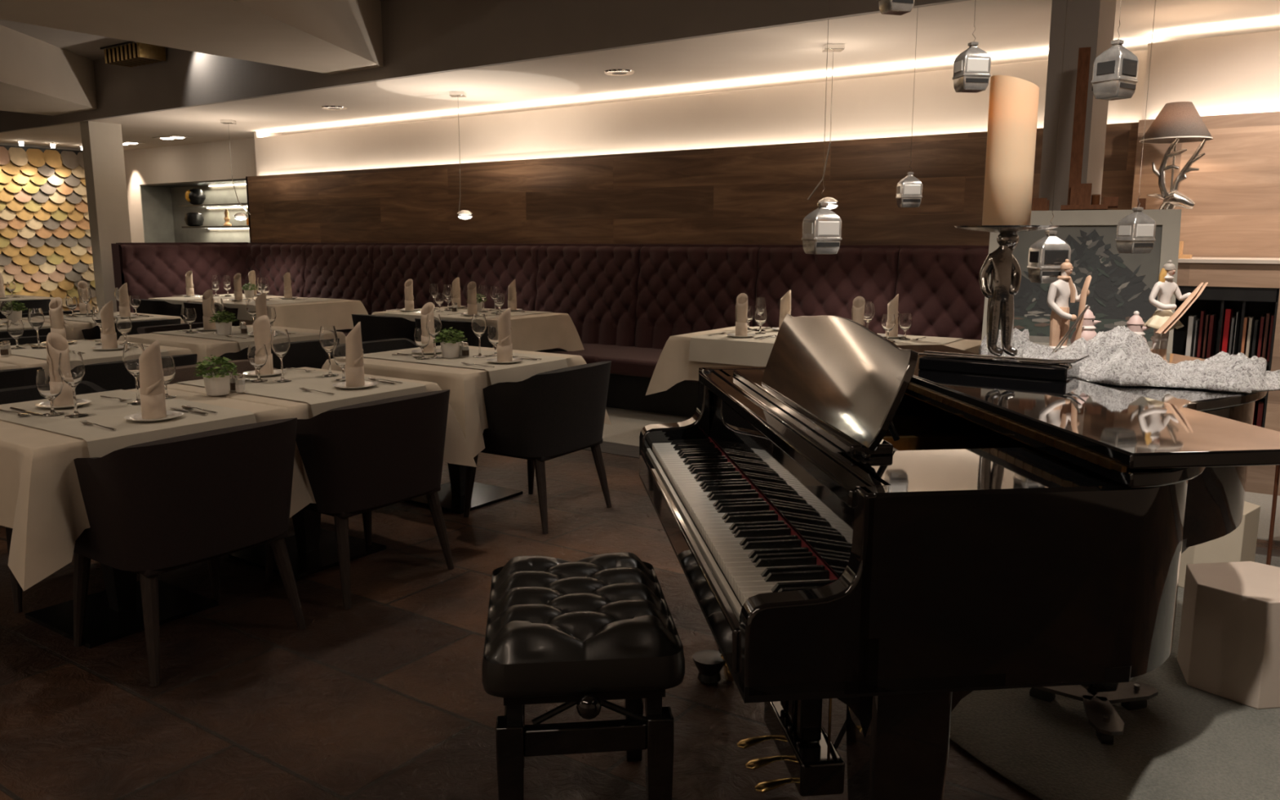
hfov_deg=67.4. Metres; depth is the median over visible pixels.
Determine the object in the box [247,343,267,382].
water glass
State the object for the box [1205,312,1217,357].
book
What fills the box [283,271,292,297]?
rolled napkin
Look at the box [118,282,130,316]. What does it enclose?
rolled napkin
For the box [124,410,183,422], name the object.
plate
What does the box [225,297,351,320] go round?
table runner
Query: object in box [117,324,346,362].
tablecloth
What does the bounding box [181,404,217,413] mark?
spoon
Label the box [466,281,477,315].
rolled napkin
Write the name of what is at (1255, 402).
book
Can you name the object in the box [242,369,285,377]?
plate
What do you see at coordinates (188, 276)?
rolled napkin
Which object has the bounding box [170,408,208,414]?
table knife
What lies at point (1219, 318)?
book
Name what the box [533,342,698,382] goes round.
seat cushion
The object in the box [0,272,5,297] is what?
rolled napkin
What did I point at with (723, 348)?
table runner
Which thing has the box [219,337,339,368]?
tub chair
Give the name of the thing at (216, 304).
wine glass
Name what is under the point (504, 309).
plate
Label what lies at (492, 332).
water glass
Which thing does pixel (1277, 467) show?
side table
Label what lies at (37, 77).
ceiling beam
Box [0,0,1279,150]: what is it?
ceiling
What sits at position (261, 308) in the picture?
rolled napkin
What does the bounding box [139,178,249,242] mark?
shelf unit
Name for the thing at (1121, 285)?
framed painting
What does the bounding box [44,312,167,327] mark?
table runner
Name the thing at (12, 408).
table knife
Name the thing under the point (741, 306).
rolled napkin
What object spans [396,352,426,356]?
table knife
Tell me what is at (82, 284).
rolled napkin
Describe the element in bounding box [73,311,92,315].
plate
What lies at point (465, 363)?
fork
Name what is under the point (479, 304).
potted plant
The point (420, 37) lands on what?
ceiling beam
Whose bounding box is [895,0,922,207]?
ornament
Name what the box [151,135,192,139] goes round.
recessed light
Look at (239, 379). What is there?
salt shaker
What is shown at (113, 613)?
dining table
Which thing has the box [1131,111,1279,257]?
wood wall panel
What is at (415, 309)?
plate
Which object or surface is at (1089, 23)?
column
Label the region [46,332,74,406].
rolled napkin
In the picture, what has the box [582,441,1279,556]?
trim
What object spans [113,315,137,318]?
plate
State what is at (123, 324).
water glass
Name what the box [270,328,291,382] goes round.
wine glass
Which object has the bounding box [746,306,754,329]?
water glass
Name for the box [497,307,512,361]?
rolled napkin
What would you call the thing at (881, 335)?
plate
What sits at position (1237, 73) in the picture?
wall
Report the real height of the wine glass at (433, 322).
0.207 m
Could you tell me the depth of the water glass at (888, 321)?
5.39 m
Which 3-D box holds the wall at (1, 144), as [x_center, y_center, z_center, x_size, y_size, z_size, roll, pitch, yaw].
[-10.067,-1.762,9.148,0.150,3.000,10.300,7,12,34]
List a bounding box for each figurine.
[223,208,231,226]
[1047,258,1091,353]
[1070,305,1101,344]
[1126,311,1150,342]
[1143,260,1208,364]
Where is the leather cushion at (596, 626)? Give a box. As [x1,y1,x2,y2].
[481,551,684,697]
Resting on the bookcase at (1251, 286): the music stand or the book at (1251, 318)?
the book at (1251, 318)
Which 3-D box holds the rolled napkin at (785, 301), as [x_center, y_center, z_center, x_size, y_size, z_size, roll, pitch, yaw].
[0.906,-0.562,5.986,0.072,0.248,0.072,-3,10,-17]
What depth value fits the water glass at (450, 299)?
7.77 m
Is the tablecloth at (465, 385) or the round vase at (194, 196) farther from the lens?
the round vase at (194, 196)
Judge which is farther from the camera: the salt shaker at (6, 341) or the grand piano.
the salt shaker at (6, 341)
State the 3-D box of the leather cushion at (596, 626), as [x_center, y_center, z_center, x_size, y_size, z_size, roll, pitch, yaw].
[-0.133,0.457,2.072,0.391,0.116,0.560,-1,10,-6]
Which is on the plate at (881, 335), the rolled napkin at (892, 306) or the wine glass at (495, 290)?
the rolled napkin at (892, 306)
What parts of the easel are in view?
post, leg, post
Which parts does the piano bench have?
rail, leg, post, leg, rail, adjusting knob, leg, rail, post, leg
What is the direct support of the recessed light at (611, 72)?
in the ceiling
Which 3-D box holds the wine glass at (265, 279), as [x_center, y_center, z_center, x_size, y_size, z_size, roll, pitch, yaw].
[-3.528,-1.049,9.030,0.074,0.207,0.074,-7,12,-36]
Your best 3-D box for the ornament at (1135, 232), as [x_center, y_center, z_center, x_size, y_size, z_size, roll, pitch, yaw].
[1.448,-1.299,2.667,0.084,1.764,0.074,-3,10,-17]
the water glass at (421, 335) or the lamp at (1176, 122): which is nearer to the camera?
the water glass at (421, 335)
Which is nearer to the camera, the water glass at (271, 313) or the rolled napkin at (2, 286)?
the water glass at (271, 313)
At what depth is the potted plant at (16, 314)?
6.63 m
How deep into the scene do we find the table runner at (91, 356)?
4.87 m
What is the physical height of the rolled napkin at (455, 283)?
0.248 m
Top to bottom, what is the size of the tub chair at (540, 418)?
0.712 m
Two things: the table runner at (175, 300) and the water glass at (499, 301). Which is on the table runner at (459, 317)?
the water glass at (499, 301)
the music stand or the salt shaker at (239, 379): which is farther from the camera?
the salt shaker at (239, 379)
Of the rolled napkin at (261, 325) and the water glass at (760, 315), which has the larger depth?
the water glass at (760, 315)
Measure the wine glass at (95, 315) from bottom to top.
0.207 m
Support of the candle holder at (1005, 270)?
on the grand piano
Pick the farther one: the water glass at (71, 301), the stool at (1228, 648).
the water glass at (71, 301)
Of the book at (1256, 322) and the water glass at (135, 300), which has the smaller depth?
the book at (1256, 322)
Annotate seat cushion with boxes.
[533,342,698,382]
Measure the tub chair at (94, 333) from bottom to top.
0.712 m
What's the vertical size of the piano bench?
0.544 m
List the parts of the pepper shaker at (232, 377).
glass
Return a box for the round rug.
[949,554,1279,799]
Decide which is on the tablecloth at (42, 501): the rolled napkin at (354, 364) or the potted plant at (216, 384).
the potted plant at (216, 384)
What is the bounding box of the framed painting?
[981,208,1181,353]
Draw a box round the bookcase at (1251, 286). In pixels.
[1172,257,1279,495]
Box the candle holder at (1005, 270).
[918,225,1089,382]
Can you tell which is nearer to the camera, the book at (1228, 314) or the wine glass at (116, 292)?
the book at (1228, 314)
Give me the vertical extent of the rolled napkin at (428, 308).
0.248 m
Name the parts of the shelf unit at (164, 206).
niche frame, shelf, shelf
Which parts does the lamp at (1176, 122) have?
lamp shade, shade trim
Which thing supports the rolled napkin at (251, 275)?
on the plate
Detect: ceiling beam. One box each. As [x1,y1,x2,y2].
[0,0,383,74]
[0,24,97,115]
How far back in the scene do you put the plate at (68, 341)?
5.25 m
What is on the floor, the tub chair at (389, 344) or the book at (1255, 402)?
the tub chair at (389, 344)
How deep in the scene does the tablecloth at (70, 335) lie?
6.50 m
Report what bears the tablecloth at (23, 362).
on the dining table
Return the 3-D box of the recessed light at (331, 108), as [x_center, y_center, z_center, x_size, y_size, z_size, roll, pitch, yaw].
[-2.767,-2.640,8.689,0.220,0.016,0.220,7,12,34]
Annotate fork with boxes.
[80,419,116,430]
[99,395,131,400]
[285,367,315,371]
[298,387,335,394]
[461,362,494,367]
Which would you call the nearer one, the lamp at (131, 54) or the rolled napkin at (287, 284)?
the lamp at (131, 54)
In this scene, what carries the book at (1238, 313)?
on the bookcase at (1251, 286)
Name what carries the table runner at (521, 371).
on the tablecloth at (465, 385)
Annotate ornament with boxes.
[801,0,842,254]
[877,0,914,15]
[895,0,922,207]
[951,4,991,93]
[1026,0,1071,283]
[1090,0,1138,100]
[1115,0,1155,253]
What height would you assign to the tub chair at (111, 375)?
0.712 m
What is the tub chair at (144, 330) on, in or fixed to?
on the floor
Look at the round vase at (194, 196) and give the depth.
12.41 m
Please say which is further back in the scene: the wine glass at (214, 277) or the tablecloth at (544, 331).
the wine glass at (214, 277)
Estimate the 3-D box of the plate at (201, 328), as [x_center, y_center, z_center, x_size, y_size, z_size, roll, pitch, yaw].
[-2.700,-0.444,6.028,0.170,0.012,0.170,7,12,34]
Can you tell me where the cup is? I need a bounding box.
[693,649,724,684]
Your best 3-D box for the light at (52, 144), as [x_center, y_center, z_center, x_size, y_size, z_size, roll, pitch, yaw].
[-7.305,-3.166,11.945,0.070,0.060,0.070,7,12,34]
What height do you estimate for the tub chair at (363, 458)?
0.712 m
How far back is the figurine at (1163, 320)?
2.46 m
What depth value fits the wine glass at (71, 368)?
3.07 m
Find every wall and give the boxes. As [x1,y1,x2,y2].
[0,142,82,151]
[123,30,1279,242]
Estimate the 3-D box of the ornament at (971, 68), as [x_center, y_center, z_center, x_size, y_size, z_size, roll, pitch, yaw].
[0.934,-1.518,2.603,0.084,1.310,0.074,-1,10,-8]
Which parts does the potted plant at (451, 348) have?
pot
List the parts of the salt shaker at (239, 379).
glass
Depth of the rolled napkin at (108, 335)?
4.94 m
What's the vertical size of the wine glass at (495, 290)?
0.207 m
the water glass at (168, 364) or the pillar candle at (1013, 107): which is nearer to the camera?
the pillar candle at (1013, 107)
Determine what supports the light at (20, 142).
attached to the ceiling
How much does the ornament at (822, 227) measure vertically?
1.760 m
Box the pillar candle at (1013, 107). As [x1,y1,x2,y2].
[982,75,1039,225]
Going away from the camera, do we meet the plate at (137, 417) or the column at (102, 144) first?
the plate at (137, 417)
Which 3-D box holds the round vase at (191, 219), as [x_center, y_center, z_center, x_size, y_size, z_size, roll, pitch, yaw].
[-5.844,-2.366,12.584,0.240,0.180,0.240,7,12,34]
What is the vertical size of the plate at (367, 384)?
0.012 m
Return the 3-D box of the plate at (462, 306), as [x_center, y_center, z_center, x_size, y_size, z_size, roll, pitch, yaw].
[-1.526,-0.773,7.984,0.170,0.012,0.170,7,12,34]
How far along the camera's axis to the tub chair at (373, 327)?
7.12 m
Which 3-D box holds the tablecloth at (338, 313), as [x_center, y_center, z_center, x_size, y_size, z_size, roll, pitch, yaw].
[-3.715,-0.789,9.229,2.220,0.358,1.140,7,12,34]
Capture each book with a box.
[1184,313,1198,356]
[1191,317,1199,356]
[1195,308,1208,357]
[1201,312,1212,357]
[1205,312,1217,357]
[1214,318,1219,355]
[1221,306,1234,352]
[1227,315,1235,355]
[1231,309,1240,355]
[1240,315,1249,354]
[1244,315,1255,358]
[1250,318,1260,357]
[1252,400,1257,425]
[1255,398,1265,426]
[1256,314,1266,357]
[1261,311,1271,359]
[1266,312,1274,361]
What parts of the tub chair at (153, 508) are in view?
leg, leg, seat, leg, leg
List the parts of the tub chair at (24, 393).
leg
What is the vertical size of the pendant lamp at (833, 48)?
0.992 m
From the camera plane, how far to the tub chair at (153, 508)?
2.81 m
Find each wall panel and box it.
[0,145,97,311]
[245,122,1138,245]
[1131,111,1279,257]
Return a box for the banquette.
[111,242,989,417]
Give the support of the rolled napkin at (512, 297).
on the plate at (504, 309)
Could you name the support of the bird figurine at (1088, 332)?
on the cloth
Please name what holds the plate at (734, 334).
on the table runner at (723, 348)
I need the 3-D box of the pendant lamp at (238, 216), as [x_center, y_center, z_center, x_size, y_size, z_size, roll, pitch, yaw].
[-4.084,-2.319,9.722,0.223,0.992,0.140,0,10,0]
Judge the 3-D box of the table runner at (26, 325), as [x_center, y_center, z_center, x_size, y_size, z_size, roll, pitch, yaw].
[-4.454,-0.435,6.443,0.950,0.140,0.540,7,12,34]
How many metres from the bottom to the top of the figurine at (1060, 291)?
0.282 m
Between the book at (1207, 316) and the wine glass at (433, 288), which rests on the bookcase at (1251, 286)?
the book at (1207, 316)
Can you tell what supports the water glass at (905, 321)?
on the table runner at (928, 340)
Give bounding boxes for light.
[17,140,24,146]
[48,142,56,148]
[122,141,145,145]
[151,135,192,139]
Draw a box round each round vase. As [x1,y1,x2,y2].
[184,212,204,226]
[185,188,205,204]
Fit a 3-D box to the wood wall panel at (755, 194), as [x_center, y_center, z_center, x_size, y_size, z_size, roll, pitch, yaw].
[-0.549,-1.695,8.427,8.940,0.807,0.520,7,12,34]
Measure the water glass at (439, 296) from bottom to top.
0.147 m
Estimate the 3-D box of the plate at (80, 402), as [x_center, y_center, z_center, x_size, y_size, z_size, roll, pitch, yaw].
[-1.979,0.016,3.296,0.170,0.012,0.170,7,12,34]
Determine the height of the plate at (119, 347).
0.012 m
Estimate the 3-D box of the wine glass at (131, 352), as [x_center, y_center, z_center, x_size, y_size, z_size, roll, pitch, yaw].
[-1.752,-0.091,3.337,0.074,0.207,0.074,-7,12,-36]
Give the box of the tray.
[954,225,1059,232]
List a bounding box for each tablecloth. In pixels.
[0,318,78,340]
[0,338,198,368]
[0,362,20,369]
[0,388,315,591]
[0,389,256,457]
[5,294,64,311]
[22,311,184,340]
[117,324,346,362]
[147,293,368,329]
[166,367,476,517]
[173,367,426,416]
[321,345,611,457]
[371,306,584,351]
[645,326,981,395]
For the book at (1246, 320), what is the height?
0.215 m
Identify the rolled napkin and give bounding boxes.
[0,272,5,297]
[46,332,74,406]
[48,297,66,338]
[77,280,90,313]
[100,300,117,349]
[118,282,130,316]
[138,339,166,419]
[185,271,194,295]
[202,289,216,329]
[233,272,242,299]
[248,270,257,294]
[253,315,273,374]
[255,293,267,318]
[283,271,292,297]
[345,321,364,386]
[404,279,413,310]
[420,302,435,352]
[452,277,461,306]
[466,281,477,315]
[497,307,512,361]
[507,279,516,310]
[735,293,747,336]
[778,289,791,329]
[851,296,865,325]
[884,293,898,337]
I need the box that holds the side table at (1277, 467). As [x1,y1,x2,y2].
[1266,465,1279,564]
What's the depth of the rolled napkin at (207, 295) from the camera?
5.99 m
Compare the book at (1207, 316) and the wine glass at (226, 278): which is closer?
the book at (1207, 316)
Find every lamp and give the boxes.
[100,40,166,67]
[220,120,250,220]
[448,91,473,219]
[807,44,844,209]
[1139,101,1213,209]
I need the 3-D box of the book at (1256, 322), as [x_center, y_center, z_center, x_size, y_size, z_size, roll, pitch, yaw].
[3.166,-0.314,4.939,0.019,0.200,0.220,7,12,34]
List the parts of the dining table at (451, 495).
plate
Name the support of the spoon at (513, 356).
on the table runner at (521, 371)
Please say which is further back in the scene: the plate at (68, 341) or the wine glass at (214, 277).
the wine glass at (214, 277)
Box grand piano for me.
[639,314,1279,799]
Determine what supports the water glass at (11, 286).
on the table runner at (9, 298)
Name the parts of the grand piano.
key rail, leg, rail, lyre post, leg, iron plate, caster arm, lid, leg, caster arm, caster arm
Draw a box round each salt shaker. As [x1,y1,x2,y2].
[4,340,11,354]
[235,373,245,392]
[458,341,463,355]
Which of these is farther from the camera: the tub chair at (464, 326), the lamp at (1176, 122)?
the tub chair at (464, 326)
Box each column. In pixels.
[80,120,131,311]
[1038,0,1116,210]
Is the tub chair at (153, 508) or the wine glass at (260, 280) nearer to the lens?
the tub chair at (153, 508)
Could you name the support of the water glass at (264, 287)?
on the table runner at (242, 314)
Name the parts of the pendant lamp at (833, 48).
bent rod, cord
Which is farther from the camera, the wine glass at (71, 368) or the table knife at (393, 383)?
the table knife at (393, 383)
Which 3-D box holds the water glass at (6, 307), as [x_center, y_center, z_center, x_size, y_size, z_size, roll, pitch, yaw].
[-4.285,-0.592,6.495,0.076,0.147,0.076,7,12,34]
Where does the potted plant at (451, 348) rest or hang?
on the table runner at (521, 371)
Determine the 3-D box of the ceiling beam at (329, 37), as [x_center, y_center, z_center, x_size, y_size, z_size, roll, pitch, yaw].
[-2.772,-1.977,2.771,4.780,0.460,8.290,7,12,34]
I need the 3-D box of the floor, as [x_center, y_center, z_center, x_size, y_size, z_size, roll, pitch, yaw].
[-3.826,0.693,3.779,16.800,0.060,8.000,7,12,34]
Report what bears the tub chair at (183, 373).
on the floor
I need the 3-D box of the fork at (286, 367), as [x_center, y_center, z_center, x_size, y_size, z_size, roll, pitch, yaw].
[-1.481,-0.134,4.183,0.195,0.009,0.022,7,12,34]
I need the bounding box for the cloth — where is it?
[978,325,1279,392]
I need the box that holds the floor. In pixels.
[0,449,1279,799]
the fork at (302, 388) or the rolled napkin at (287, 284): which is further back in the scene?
the rolled napkin at (287, 284)
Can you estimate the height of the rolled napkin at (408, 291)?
0.248 m
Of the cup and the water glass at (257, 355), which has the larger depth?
the water glass at (257, 355)
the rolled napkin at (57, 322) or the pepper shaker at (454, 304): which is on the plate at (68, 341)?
the rolled napkin at (57, 322)
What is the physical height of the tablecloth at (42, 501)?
0.358 m
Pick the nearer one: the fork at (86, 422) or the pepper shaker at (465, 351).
the fork at (86, 422)
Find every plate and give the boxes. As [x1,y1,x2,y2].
[34,398,91,408]
[40,340,77,344]
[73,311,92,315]
[91,345,124,351]
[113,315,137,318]
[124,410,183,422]
[182,294,199,297]
[195,327,217,331]
[230,298,246,301]
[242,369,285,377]
[280,297,297,299]
[332,381,377,389]
[398,308,420,311]
[411,348,441,354]
[445,305,466,308]
[486,357,523,364]
[502,308,522,311]
[727,333,755,337]
[879,333,906,338]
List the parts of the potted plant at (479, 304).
pot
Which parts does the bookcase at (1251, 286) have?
shelf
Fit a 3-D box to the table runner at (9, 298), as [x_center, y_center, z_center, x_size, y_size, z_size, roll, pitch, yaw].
[-6.374,-0.926,9.360,0.930,0.140,0.540,7,12,34]
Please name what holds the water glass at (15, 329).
on the table runner at (91, 356)
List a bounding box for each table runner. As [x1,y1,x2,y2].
[0,295,36,301]
[0,320,50,331]
[0,339,168,364]
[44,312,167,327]
[151,325,319,350]
[155,293,268,315]
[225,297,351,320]
[363,346,568,384]
[384,306,496,321]
[440,309,552,322]
[688,326,778,366]
[876,333,963,345]
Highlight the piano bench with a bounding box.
[481,551,684,799]
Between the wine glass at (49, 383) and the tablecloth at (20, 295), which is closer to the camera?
the wine glass at (49, 383)
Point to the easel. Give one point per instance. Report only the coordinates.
(1079, 195)
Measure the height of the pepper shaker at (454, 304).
0.069 m
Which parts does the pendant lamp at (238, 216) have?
cord, bent rod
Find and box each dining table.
[24,563,218,648]
[404,462,523,514]
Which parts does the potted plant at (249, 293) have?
pot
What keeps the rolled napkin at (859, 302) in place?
on the plate
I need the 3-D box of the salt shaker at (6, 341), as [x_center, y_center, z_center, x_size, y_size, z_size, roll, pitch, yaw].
[-3.142,-0.260,4.766,0.032,0.069,0.032,-6,11,-32]
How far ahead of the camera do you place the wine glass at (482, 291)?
7.47 m
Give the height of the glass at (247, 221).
0.160 m
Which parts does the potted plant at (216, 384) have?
pot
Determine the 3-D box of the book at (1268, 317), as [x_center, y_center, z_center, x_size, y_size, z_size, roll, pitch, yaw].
[3.204,-0.329,4.910,0.019,0.240,0.220,7,12,34]
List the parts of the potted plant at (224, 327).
pot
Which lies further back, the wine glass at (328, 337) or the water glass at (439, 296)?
the water glass at (439, 296)
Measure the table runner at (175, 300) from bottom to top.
0.140 m
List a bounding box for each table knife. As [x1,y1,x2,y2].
[9,407,42,414]
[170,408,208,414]
[364,379,396,384]
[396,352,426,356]
[517,357,537,359]
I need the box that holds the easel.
[1031,47,1146,210]
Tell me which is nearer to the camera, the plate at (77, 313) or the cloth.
the cloth
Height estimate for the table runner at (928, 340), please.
0.140 m
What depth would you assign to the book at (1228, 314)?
4.92 m
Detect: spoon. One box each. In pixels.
[0,408,30,416]
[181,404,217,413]
[368,377,403,382]
[391,354,421,357]
[512,355,542,359]
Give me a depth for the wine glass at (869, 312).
5.41 m
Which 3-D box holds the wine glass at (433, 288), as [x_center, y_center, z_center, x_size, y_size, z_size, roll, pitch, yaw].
[-1.676,-0.843,7.806,0.074,0.207,0.074,-7,12,-36]
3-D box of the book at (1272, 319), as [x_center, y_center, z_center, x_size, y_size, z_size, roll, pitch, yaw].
[3.221,-0.322,4.899,0.016,0.230,0.220,7,12,34]
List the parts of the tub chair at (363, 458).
leg, leg, leg, seat, leg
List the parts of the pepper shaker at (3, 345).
glass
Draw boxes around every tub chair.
[0,298,50,319]
[0,328,50,338]
[0,335,47,345]
[0,366,42,389]
[0,381,108,613]
[22,310,92,317]
[73,417,306,686]
[81,318,181,340]
[81,353,197,391]
[133,298,182,319]
[137,322,216,333]
[137,359,279,386]
[182,302,239,326]
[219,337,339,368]
[264,389,453,608]
[325,337,418,359]
[351,314,416,342]
[414,318,493,347]
[463,360,611,533]
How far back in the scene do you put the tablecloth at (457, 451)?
3.63 m
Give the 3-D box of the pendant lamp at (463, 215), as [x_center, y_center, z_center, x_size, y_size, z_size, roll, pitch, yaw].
[-1.460,-1.997,7.882,0.160,1.017,0.140,0,10,0]
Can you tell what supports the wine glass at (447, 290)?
on the table runner at (411, 316)
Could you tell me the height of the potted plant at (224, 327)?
0.148 m
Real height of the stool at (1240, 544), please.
0.300 m
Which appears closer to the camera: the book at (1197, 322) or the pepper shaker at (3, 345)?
the pepper shaker at (3, 345)
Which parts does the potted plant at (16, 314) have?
pot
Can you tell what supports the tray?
on the candle holder at (1005, 270)
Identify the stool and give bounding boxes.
[1177,501,1260,587]
[1177,560,1279,709]
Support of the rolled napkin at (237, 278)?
on the plate at (233, 300)
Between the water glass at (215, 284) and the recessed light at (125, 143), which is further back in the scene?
the recessed light at (125, 143)
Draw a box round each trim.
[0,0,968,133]
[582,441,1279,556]
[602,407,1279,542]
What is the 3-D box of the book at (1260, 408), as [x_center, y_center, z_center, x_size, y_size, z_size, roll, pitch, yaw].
[3.214,0.072,4.971,0.027,0.155,0.220,7,12,34]
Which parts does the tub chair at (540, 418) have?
leg, leg, leg, seat, leg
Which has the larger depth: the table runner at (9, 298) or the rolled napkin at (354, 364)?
the table runner at (9, 298)
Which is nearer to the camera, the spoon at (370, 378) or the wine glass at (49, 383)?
the wine glass at (49, 383)
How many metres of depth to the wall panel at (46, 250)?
12.33 m
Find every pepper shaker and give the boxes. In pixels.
[0,341,8,355]
[230,372,238,391]
[240,322,247,333]
[452,302,456,311]
[462,342,469,356]
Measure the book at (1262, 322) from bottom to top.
0.220 m
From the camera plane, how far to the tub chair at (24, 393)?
3.67 m
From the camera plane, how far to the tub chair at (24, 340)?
5.61 m
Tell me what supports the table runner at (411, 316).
on the tablecloth at (544, 331)
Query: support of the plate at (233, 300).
on the tablecloth at (338, 313)
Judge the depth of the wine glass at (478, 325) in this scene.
4.63 m
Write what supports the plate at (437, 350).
on the table runner at (521, 371)
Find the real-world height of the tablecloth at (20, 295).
0.358 m
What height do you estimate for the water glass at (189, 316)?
0.147 m
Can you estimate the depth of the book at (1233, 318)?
4.91 m
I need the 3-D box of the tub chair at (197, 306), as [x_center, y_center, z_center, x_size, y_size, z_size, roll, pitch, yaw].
[-3.789,-0.542,8.805,0.633,0.712,0.541,7,12,34]
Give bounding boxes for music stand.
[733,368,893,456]
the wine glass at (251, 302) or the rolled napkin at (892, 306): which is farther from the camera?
the wine glass at (251, 302)
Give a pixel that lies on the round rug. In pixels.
(1188, 742)
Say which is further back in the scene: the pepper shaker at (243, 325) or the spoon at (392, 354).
the pepper shaker at (243, 325)
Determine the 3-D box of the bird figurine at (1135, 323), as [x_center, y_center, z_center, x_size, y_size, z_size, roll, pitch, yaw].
[1.287,-0.169,2.498,0.068,0.125,0.068,2,10,11]
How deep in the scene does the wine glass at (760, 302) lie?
5.94 m
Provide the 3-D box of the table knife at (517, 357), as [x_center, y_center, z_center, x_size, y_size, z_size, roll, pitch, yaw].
[-0.578,-0.201,4.588,0.215,0.007,0.018,7,12,34]
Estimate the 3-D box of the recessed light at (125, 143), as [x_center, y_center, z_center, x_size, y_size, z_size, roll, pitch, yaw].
[-6.373,-3.183,11.918,0.440,0.016,0.240,7,12,34]
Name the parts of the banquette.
backrest frame, panel, panel, panel, panel, panel, panel, backrest frame, panel, panel, panel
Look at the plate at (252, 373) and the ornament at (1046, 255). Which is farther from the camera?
the plate at (252, 373)
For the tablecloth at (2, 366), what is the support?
on the dining table
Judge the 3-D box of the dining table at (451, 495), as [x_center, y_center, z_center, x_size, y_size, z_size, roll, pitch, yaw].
[-0.901,0.142,4.763,0.890,0.700,0.790,7,12,34]
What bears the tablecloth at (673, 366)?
on the dining table
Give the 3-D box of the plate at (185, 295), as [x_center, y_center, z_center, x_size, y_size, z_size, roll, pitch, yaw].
[-4.469,-1.035,9.543,0.170,0.012,0.170,7,12,34]
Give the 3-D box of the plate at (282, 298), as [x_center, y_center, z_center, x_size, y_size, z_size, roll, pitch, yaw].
[-3.355,-0.970,9.156,0.170,0.012,0.170,7,12,34]
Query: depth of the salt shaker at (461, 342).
4.71 m
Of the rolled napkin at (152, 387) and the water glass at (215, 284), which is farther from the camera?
the water glass at (215, 284)
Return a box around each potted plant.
[0,300,27,319]
[193,355,239,395]
[208,310,237,334]
[241,282,257,297]
[432,327,467,358]
[466,293,486,311]
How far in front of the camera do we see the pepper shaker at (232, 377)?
3.61 m
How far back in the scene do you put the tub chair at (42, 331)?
6.08 m
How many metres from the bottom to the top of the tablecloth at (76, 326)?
0.358 m
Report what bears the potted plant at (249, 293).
on the tablecloth at (338, 313)
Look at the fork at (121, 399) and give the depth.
3.41 m
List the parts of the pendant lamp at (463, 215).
cord, bent rod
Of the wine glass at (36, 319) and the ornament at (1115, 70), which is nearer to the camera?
the ornament at (1115, 70)
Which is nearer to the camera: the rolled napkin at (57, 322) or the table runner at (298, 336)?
the rolled napkin at (57, 322)
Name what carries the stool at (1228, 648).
on the round rug
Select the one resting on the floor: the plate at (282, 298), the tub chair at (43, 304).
the tub chair at (43, 304)
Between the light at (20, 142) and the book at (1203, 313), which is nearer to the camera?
the book at (1203, 313)
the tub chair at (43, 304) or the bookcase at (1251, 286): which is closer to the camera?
the bookcase at (1251, 286)
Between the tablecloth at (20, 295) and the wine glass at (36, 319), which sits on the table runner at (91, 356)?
the wine glass at (36, 319)
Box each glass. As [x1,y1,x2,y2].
[0,301,13,324]
[6,281,15,297]
[6,320,24,348]
[27,307,46,348]
[35,368,64,416]
[57,351,88,417]
[65,296,78,316]
[80,288,91,316]
[91,306,103,345]
[114,287,119,315]
[115,316,132,344]
[122,343,144,404]
[128,295,140,315]
[160,355,176,398]
[182,307,196,333]
[210,275,218,295]
[210,297,223,333]
[211,280,219,296]
[222,275,231,296]
[222,283,231,295]
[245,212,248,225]
[245,297,256,333]
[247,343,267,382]
[257,277,263,293]
[261,284,269,300]
[262,277,269,299]
[266,307,275,332]
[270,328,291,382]
[319,325,338,376]
[333,342,346,381]
[413,327,430,359]
[426,314,442,358]
[429,283,438,309]
[434,292,444,311]
[442,284,452,311]
[444,293,453,309]
[471,313,487,357]
[478,284,488,312]
[487,324,497,355]
[489,285,499,313]
[493,294,504,314]
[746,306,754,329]
[754,297,766,331]
[754,308,767,333]
[863,302,875,328]
[881,313,895,340]
[898,312,912,339]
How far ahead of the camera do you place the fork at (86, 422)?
2.95 m
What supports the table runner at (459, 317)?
on the tablecloth at (544, 331)
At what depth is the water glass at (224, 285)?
9.62 m
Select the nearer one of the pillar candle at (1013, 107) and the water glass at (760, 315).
the pillar candle at (1013, 107)
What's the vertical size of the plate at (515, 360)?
0.012 m

